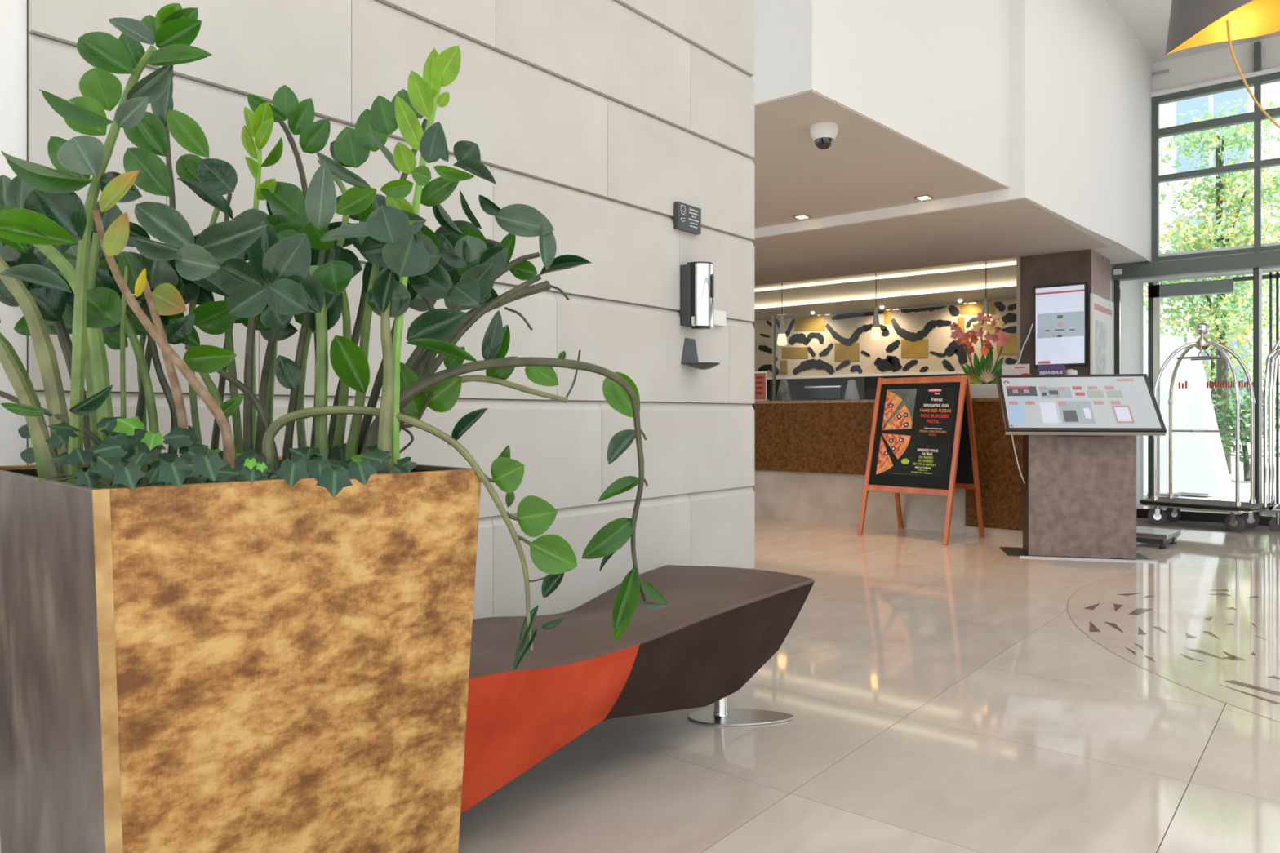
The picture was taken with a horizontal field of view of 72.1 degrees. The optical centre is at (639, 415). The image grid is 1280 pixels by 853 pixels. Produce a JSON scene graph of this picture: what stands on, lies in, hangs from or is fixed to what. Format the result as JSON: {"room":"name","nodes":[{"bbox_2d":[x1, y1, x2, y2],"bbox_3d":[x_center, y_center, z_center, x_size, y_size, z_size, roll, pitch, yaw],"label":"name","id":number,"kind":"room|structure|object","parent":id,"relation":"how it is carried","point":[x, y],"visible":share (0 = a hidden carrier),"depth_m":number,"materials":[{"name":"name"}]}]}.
{"room":"hotel lobby","nodes":[
{"label":"hotel lobby","id":0,"kind":"room"},
{"bbox_2d":[0,0,754,852],"bbox_3d":[-1.062,-1.198,2.018,0.320,4.340,4.463,0,0,39],"label":"wall","id":1,"kind":"structure","parent":0,"point":[597,117],"depth_m":2.72,"materials":[{"name":"grey tile"}]},
{"bbox_2d":[674,201,701,235],"bbox_3d":[0.178,-0.729,3.258,0.020,0.096,0.144,0,0,39],"label":"wall sign","id":2,"kind":"object","parent":1,"relation":"attached to","point":[687,218],"visible":1,"depth_m":3.24,"materials":[{"name":"grey plastic"}]},
{"bbox_2d":[680,261,714,329],"bbox_3d":[0.222,-0.440,3.249,0.106,0.240,0.106,0,0,39],"label":"soap dispenser","id":3,"kind":"object","parent":1,"relation":"attached to","point":[696,278],"visible":1,"depth_m":3.21,"materials":[{"name":"silver metal"}]},
{"bbox_2d":[680,337,719,369],"bbox_3d":[0.235,-0.228,3.248,0.127,0.119,0.110,0,0,39],"label":"drip tray","id":4,"kind":"object","parent":1,"relation":"attached to","point":[690,357],"visible":1,"depth_m":3.27,"materials":[{"name":"grey plastic"}]},
{"bbox_2d":[680,362,719,369],"bbox_3d":[0.235,-0.180,3.248,0.127,0.024,0.110,0,0,39],"label":"tray","id":5,"kind":"object","parent":4,"relation":"on","point":[701,366],"depth_m":3.22,"materials":[{"name":"grey plastic"}]},
{"bbox_2d":[713,309,725,326],"bbox_3d":[0.298,-0.376,3.408,0.027,0.058,0.094,0,0,39],"label":"junction box","id":6,"kind":"object","parent":1,"relation":"attached to","point":[719,317],"visible":0.56,"depth_m":3.40,"materials":[{"name":"white plastic"}]},
{"bbox_2d":[457,454,1279,852],"bbox_3d":[6.334,1.042,7.738,80.000,0.140,100.000,0,0,39],"label":"floor","id":7,"kind":"structure","parent":0,"point":[940,698],"depth_m":2.62,"materials":[{"name":"beige tile"}]},
{"bbox_2d":[0,456,481,852],"bbox_3d":[-0.619,0.525,1.312,0.601,0.894,0.500,0,0,44],"label":"planter","id":8,"kind":"object","parent":7,"relation":"on","point":[215,667],"visible":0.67,"depth_m":1.09,"materials":[{"name":"brown stone"}]},
{"bbox_2d":[38,416,416,502],"bbox_3d":[-0.525,0.069,1.157,0.418,0.134,0.396,0,0,-44],"label":"ivy plant","id":9,"kind":"object","parent":8,"relation":"in","point":[122,443],"visible":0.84,"depth_m":1.05,"materials":[{"name":"green plant"}]},
{"bbox_2d":[0,3,667,670],"bbox_3d":[-0.606,-0.084,1.476,0.873,0.923,0.998,0,0,-43],"label":"leafy plant","id":10,"kind":"object","parent":8,"relation":"in","point":[63,262],"visible":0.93,"depth_m":1.26,"materials":[{"name":"green plant"}]},
{"bbox_2d":[460,564,814,813],"bbox_3d":[-0.163,0.734,2.397,0.599,0.476,1.543,0,0,39],"label":"bench","id":11,"kind":"object","parent":7,"relation":"on","point":[717,627],"visible":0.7,"depth_m":2.23,"materials":[{"name":"orange fabric"}]},
{"bbox_2d":[749,397,1022,539],"bbox_3d":[1.466,0.418,8.615,5.155,1.109,0.810,0,0,39],"label":"reception desk","id":12,"kind":"object","parent":7,"relation":"on","point":[811,456],"visible":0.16,"depth_m":7.83,"materials":[{"name":"brown wood"}]},
{"bbox_2d":[754,371,769,400],"bbox_3d":[1.172,-0.281,8.539,0.160,0.288,0.100,0,0,39],"label":"stand","id":13,"kind":"object","parent":12,"relation":"on","point":[760,377],"visible":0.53,"depth_m":8.51,"materials":[{"name":"orange"}]},
{"bbox_2d":[776,380,791,400],"bbox_3d":[1.425,-0.242,8.720,0.144,0.211,0.144,0,0,39],"label":"cone","id":14,"kind":"object","parent":12,"relation":"on","point":[783,394],"visible":0.94,"depth_m":8.67,"materials":[{"name":"white plastic"}]},
{"bbox_2d":[772,307,862,400],"bbox_3d":[1.678,-0.558,8.325,0.951,0.842,0.050,0,0,39],"label":"screen","id":15,"kind":"object","parent":12,"relation":"on","point":[774,317],"visible":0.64,"depth_m":8.61,"materials":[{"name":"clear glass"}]},
{"bbox_2d":[804,385,842,399],"bbox_3d":[1.817,-0.212,8.653,0.390,0.150,0.105,0,0,39],"label":"desktop monitor","id":16,"kind":"object","parent":12,"relation":"on","point":[833,392],"visible":0.97,"depth_m":8.61,"materials":[{"name":"black plastic"}]},
{"bbox_2d":[844,379,859,399],"bbox_3d":[1.988,-0.233,8.259,0.144,0.193,0.144,0,0,39],"label":"cone","id":17,"kind":"object","parent":12,"relation":"on","point":[851,392],"visible":0.95,"depth_m":8.21,"materials":[{"name":"white plastic"}]},
{"bbox_2d":[749,397,999,404],"bbox_3d":[1.466,-0.122,8.615,5.155,0.030,0.810,0,0,39],"label":"countertop","id":18,"kind":"structure","parent":12,"relation":"on","point":[862,401],"depth_m":7.89,"materials":[{"name":"grey stone"}]},
{"bbox_2d":[949,312,1009,398],"bbox_3d":[2.827,-0.494,7.314,0.505,0.713,0.188,0,0,39],"label":"flower arrangement","id":19,"kind":"object","parent":12,"relation":"on","point":[982,371],"visible":0.93,"depth_m":7.28,"materials":[{"name":"plant"}]},
{"bbox_2d":[1001,364,1029,375],"bbox_3d":[3.036,-0.273,7.097,0.211,0.273,0.070,0,0,39],"label":"card","id":20,"kind":"object","parent":12,"relation":"on","point":[1013,369],"visible":0.45,"depth_m":7.09,"materials":[{"name":"beige paper"}]},
{"bbox_2d":[1038,364,1064,374],"bbox_3d":[3.178,-0.262,6.787,0.192,0.250,0.070,0,0,39],"label":"card","id":21,"kind":"object","parent":12,"relation":"on","point":[1043,369],"visible":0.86,"depth_m":6.77,"materials":[{"name":"purple paper"}]},
{"bbox_2d":[1064,368,1077,374],"bbox_3d":[3.317,-0.245,6.772,0.098,0.216,0.097,0,0,39],"label":"paper flower","id":22,"kind":"object","parent":12,"relation":"on","point":[1070,371],"visible":0.27,"depth_m":6.74,"materials":[{"name":"white paper"}]},
{"bbox_2d":[857,374,984,545],"bbox_3d":[2.275,0.333,7.039,0.642,1.285,0.823,0,0,-42],"label":"sign","id":23,"kind":"object","parent":7,"relation":"on","point":[922,441],"visible":1,"depth_m":6.89,"materials":[{"name":"brown wood"}]},
{"bbox_2d":[875,387,956,477],"bbox_3d":[2.159,0.131,6.904,0.110,0.684,0.634,0,0,-42],"label":"poster","id":24,"kind":"object","parent":23,"relation":"attached to","point":[916,428],"depth_m":6.89,"materials":[{"name":"black paper"}]},
{"bbox_2d":[995,373,1166,562],"bbox_3d":[2.971,0.345,6.016,0.970,1.253,0.653,0,0,14],"label":"kiosk","id":25,"kind":"object","parent":7,"relation":"on","point":[1079,433],"visible":1,"depth_m":5.92,"materials":[{"name":"brown stone"}]},
{"bbox_2d":[1011,435,1025,483],"bbox_3d":[2.592,0.209,6.080,0.164,0.530,0.031,0,0,-23],"label":"cable","id":26,"kind":"object","parent":25,"relation":"hanging from","point":[1011,435],"visible":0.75,"depth_m":6.09,"materials":[{"name":"white plastic"}]},
{"bbox_2d":[1136,526,1180,549],"bbox_3d":[3.801,0.919,6.636,0.400,0.105,0.400,0,0,43],"label":"scale","id":27,"kind":"object","parent":7,"relation":"on","point":[1161,536],"visible":0.51,"depth_m":6.49,"materials":[{"name":"silver metal"}]},
{"bbox_2d":[1066,563,1279,722],"bbox_3d":[4.252,0.971,3.438,4.653,0.002,4.653,0,0,39],"label":"inlay","id":28,"kind":"object","parent":7,"relation":"on","point":[1211,631],"visible":1,"depth_m":4.07,"materials":[{"name":"stone"}]},
{"bbox_2d":[1143,331,1220,497],"bbox_3d":[6.452,-0.053,10.511,0.812,2.050,0.280,0,0,39],"label":"banner","id":29,"kind":"object","parent":7,"relation":"on","point":[1193,468],"visible":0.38,"depth_m":10.48,"materials":[{"name":"white"}]},
{"bbox_2d":[1139,322,1269,532],"bbox_3d":[4.898,0.083,7.655,0.533,1.775,0.872,0,0,-38],"label":"luggage cart","id":30,"kind":"object","parent":7,"relation":"on","point":[1234,522],"visible":0.96,"depth_m":7.59,"materials":[{"name":"silver metal"}]},
{"bbox_2d":[1177,328,1233,495],"bbox_3d":[6.929,-0.053,10.766,0.560,2.050,0.280,0,0,39],"label":"banner","id":31,"kind":"object","parent":7,"relation":"on","point":[1199,378],"visible":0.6,"depth_m":10.73,"materials":[{"name":"white"}]},
{"bbox_2d":[1143,97,1279,474],"bbox_3d":[9.587,-2.076,14.611,3.422,6.102,2.129,0,0,39],"label":"tree","id":32,"kind":"object","parent":7,"relation":"on","point":[1220,314],"visible":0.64,"depth_m":14.42,"materials":[{"name":"green plant"}]},
{"bbox_2d":[1143,81,1279,455],"bbox_3d":[14.608,-7.028,24.162,36.000,16.000,4.100,0,0,39],"label":"building","id":33,"kind":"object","parent":7,"relation":"on","point":[1169,112],"visible":0.02,"depth_m":21.90,"materials":[{"name":"white"}]},
{"bbox_2d":[1160,311,1279,443],"bbox_3d":[11.637,-0.570,17.473,2.432,3.097,1.866,0,0,39],"label":"tree","id":34,"kind":"object","parent":7,"relation":"on","point":[1212,375],"visible":0.2,"depth_m":17.31,"materials":[{"name":"green plant"}]},
{"bbox_2d":[1220,435,1226,456],"bbox_3d":[8.320,0.484,13.398,0.844,1.007,0.995,0,0,-32],"label":"shrub","id":35,"kind":"object","parent":7,"relation":"on","point":[1224,444],"visible":0.02,"depth_m":13.17,"materials":[{"name":"green plant"}]},
{"bbox_2d":[1210,374,1279,481],"bbox_3d":[8.995,0.186,12.987,1.253,1.589,1.014,0,0,39],"label":"shrub","id":36,"kind":"object","parent":7,"relation":"on","point":[1243,439],"visible":0.5,"depth_m":13.02,"materials":[{"name":"green plant"}]},
{"bbox_2d":[1263,337,1279,531],"bbox_3d":[5.554,0.076,7.262,0.644,1.791,0.425,0,0,39],"label":"luggage cart","id":37,"kind":"object","parent":7,"relation":"on","point":[1274,523],"visible":1,"depth_m":7.43,"materials":[{"name":"silver metal"}]},
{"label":"window","id":38,"kind":"structure","parent":7,"relation":"on","visible":0},
{"bbox_2d":[1111,250,1279,526],"bbox_3d":[6.993,-0.229,6.523,6.240,2.402,0.143,0,0,39],"label":"door","id":39,"kind":"structure","parent":38,"relation":"attached to","point":[1256,261],"depth_m":7.91,"materials":[{"name":"grey metal"}]},
{"bbox_2d":[766,373,988,400],"bbox_3d":[3.082,-0.528,10.949,5.300,3.000,0.150,0,0,39],"label":"wall","id":40,"kind":"structure","parent":0,"point":[866,386],"depth_m":11.31,"materials":[{"name":"grey"}]},
{"bbox_2d":[749,298,1016,379],"bbox_3d":[2.865,-0.912,10.984,4.720,0.860,0.050,0,0,39],"label":"mural","id":41,"kind":"object","parent":40,"relation":"attached to","point":[914,340],"visible":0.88,"depth_m":10.90,"materials":[{"name":"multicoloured paint"}]},
{"bbox_2d":[751,89,1008,228],"bbox_3d":[-0.378,-1.524,6.664,5.374,0.005,2.446,0,0,39],"label":"ceiling","id":42,"kind":"structure","parent":0,"point":[868,165],"depth_m":5.43,"materials":[{"name":"beige paint"}]},
{"bbox_2d":[792,214,811,219],"bbox_3d":[1.242,-1.519,6.741,0.100,0.006,0.120,0,0,39],"label":"recessed light","id":43,"kind":"object","parent":42,"relation":"in","point":[800,216],"visible":1,"depth_m":6.73,"materials":[{"name":"white"}]},
{"bbox_2d":[809,121,838,149],"bbox_3d":[0.970,-1.462,4.633,0.148,0.120,0.148,0,0,39],"label":"dome camera","id":44,"kind":"object","parent":42,"relation":"attached to","point":[824,134],"visible":1,"depth_m":4.59,"materials":[{"name":"white plastic"}]},
{"bbox_2d":[913,194,933,200],"bbox_3d":[1.984,-1.519,6.145,0.100,0.006,0.120,0,0,39],"label":"recessed light","id":45,"kind":"object","parent":42,"relation":"in","point":[923,197],"visible":1,"depth_m":6.13,"materials":[{"name":"white"}]},
{"bbox_2d":[751,0,1009,187],"bbox_3d":[-0.377,-2.448,6.661,5.380,1.840,2.450,0,0,39],"label":"wall","id":46,"kind":"structure","parent":0,"point":[935,73],"depth_m":4.83,"materials":[{"name":"white paint"}]},
{"bbox_2d":[754,257,1016,319],"bbox_3d":[2.229,-1.508,10.271,4.840,0.420,1.960,0,0,39],"label":"ceiling","id":47,"kind":"structure","parent":0,"point":[1006,275],"depth_m":10.33,"materials":[{"name":"beige paint"}]},
{"bbox_2d":[754,262,1016,291],"bbox_3d":[2.344,-1.579,10.442,4.600,0.013,0.070,0,0,39],"label":"recessed light","id":48,"kind":"object","parent":47,"relation":"in","point":[1015,263],"visible":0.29,"depth_m":10.00,"materials":[{"name":"beige plastic"}]},
{"bbox_2d":[754,284,1016,309],"bbox_3d":[2.566,-1.404,10.713,4.600,0.008,0.050,0,0,39],"label":"recessed light","id":49,"kind":"object","parent":47,"relation":"in","point":[1015,284],"visible":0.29,"depth_m":10.39,"materials":[{"name":"beige plastic"}]},
{"bbox_2d":[750,197,1109,285],"bbox_3d":[1.176,-1.444,8.433,5.537,0.005,2.248,0,0,39],"label":"ceiling","id":50,"kind":"structure","parent":0,"point":[1019,227],"depth_m":7.32,"materials":[{"name":"beige paint"}]},
{"bbox_2d":[754,0,1151,266],"bbox_3d":[1.591,-2.408,8.836,5.670,1.920,3.409,0,0,39],"label":"wall","id":51,"kind":"structure","parent":0,"point":[1081,78],"depth_m":6.72,"materials":[{"name":"white paint"}]},
{"bbox_2d":[1016,248,1110,374],"bbox_3d":[3.919,-0.237,8.129,0.623,2.419,0.754,0,0,39],"label":"wall pillar","id":52,"kind":"structure","parent":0,"point":[1090,266],"depth_m":7.93,"materials":[{"name":"brown"}]},
{"bbox_2d":[1033,281,1087,367],"bbox_3d":[3.716,-0.797,7.779,0.429,0.724,0.054,0,0,39],"label":"wall screen","id":53,"kind":"object","parent":52,"relation":"attached to","point":[1060,310],"visible":0.99,"depth_m":7.75,"materials":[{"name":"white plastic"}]},
{"bbox_2d":[1015,324,1033,364],"bbox_3d":[3.469,-0.637,7.951,0.165,0.372,0.012,0,0,39],"label":"cable","id":54,"kind":"object","parent":53,"relation":"hanging from","point":[1032,324],"visible":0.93,"depth_m":7.94,"materials":[{"name":"white plastic"}]},
{"bbox_2d":[1089,293,1114,374],"bbox_3d":[4.163,-0.415,7.911,0.022,1.273,0.850,0,0,39],"label":"poster","id":55,"kind":"object","parent":52,"relation":"attached to","point":[1101,309],"visible":0.69,"depth_m":7.83,"materials":[{"name":"white paper"}]},
{"bbox_2d":[1095,320,1106,374],"bbox_3d":[4.091,-0.355,7.808,0.002,0.953,0.400,0,0,39],"label":"print","id":56,"kind":"object","parent":55,"relation":"attached to","point":[1100,325],"depth_m":7.81},
{"bbox_2d":[1110,266,1143,505],"bbox_3d":[4.783,-0.428,9.175,0.500,2.800,1.940,0,0,39],"label":"wall","id":57,"kind":"structure","parent":0,"point":[1131,291],"depth_m":9.37,"materials":[{"name":"white paint"}]},
{"bbox_2d":[1147,271,1279,510],"bbox_3d":[7.526,-0.278,8.259,4.815,2.500,0.124,0,0,39],"label":"door","id":58,"kind":"structure","parent":57,"relation":"in","point":[1156,291],"depth_m":9.56,"materials":[{"name":"grey metal"}]},
{"bbox_2d":[1105,0,1279,63],"bbox_3d":[1.320,-3.428,3.862,11.650,0.120,12.050,0,0,39],"label":"ceiling","id":59,"kind":"structure","parent":0,"point":[1148,20],"depth_m":7.65,"materials":[{"name":"white paint"}]},
{"bbox_2d":[1164,0,1279,128],"bbox_3d":[2.252,-2.180,3.289,0.494,2.376,0.460,0,0,39],"label":"pendant lamp","id":60,"kind":"object","parent":59,"relation":"hanging from","point":[1192,23],"visible":1,"depth_m":3.37,"materials":[{"name":"grey"}]},
{"bbox_2d":[1137,241,1279,283],"bbox_3d":[7.475,-1.498,7.238,6.400,0.060,1.530,0,0,39],"label":"beam","id":61,"kind":"structure","parent":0,"point":[1271,269],"depth_m":9.03,"materials":[{"name":"grey metal"}]},
{"bbox_2d":[1151,35,1279,104],"bbox_3d":[7.098,-3.198,6.777,6.400,0.340,0.220,0,0,39],"label":"wall","id":62,"kind":"structure","parent":0,"point":[1219,64],"depth_m":8.12,"materials":[{"name":"white paint"}]},
{"bbox_2d":[1151,68,1168,75],"bbox_3d":[4.916,-3.239,8.305,0.140,0.024,0.020,0,0,39],"label":"air vent","id":63,"kind":"object","parent":62,"relation":"in","point":[1164,70],"visible":1,"depth_m":8.30,"materials":[{"name":"silver metal"}]},
{"bbox_2d":[1151,40,1279,262],"bbox_3d":[7.035,-2.378,6.622,6.300,1.900,0.140,0,0,39],"label":"window","id":64,"kind":"structure","parent":62,"relation":"in","point":[1259,77],"depth_m":8.00,"materials":[{"name":"grey metal"}]},
{"bbox_3d":[2.286,-1.723,10.340,4.840,0.110,2.100,0,0,39],"label":"ceiling","id":65,"kind":"structure","parent":0,"visible":0},
{"bbox_2d":[777,315,786,345],"bbox_3d":[1.613,-1.231,9.987,0.108,0.873,0.108,0,0,39],"label":"pendant light","id":66,"kind":"object","parent":65,"relation":"hanging from","point":[781,340],"visible":0.98,"depth_m":9.96,"materials":[{"name":"white glass"}]},
{"bbox_2d":[777,333,786,345],"bbox_3d":[1.613,-0.857,9.987,0.108,0.125,0.108,0,0,39],"label":"diffuser","id":67,"kind":"object","parent":66,"relation":"attached to","point":[781,340],"depth_m":9.95,"materials":[{"name":"white glass"}]},
{"bbox_2d":[871,272,881,339],"bbox_3d":[2.488,-1.234,9.271,0.108,0.868,0.108,0,0,39],"label":"pendant light","id":68,"kind":"object","parent":65,"relation":"hanging from","point":[876,332],"visible":0.97,"depth_m":9.24,"materials":[{"name":"white glass"}]},
{"bbox_2d":[871,326,881,339],"bbox_3d":[2.488,-0.864,9.271,0.108,0.127,0.108,0,0,39],"label":"diffuser","id":69,"kind":"object","parent":68,"relation":"attached to","point":[876,332],"depth_m":9.23,"materials":[{"name":"white glass"}]},
{"bbox_2d":[982,260,991,324],"bbox_3d":[3.365,-1.274,8.553,0.108,0.788,0.108,0,0,39],"label":"pendant light","id":70,"kind":"object","parent":65,"relation":"hanging from","point":[985,308],"visible":0.39,"depth_m":8.54,"materials":[{"name":"white metal"}]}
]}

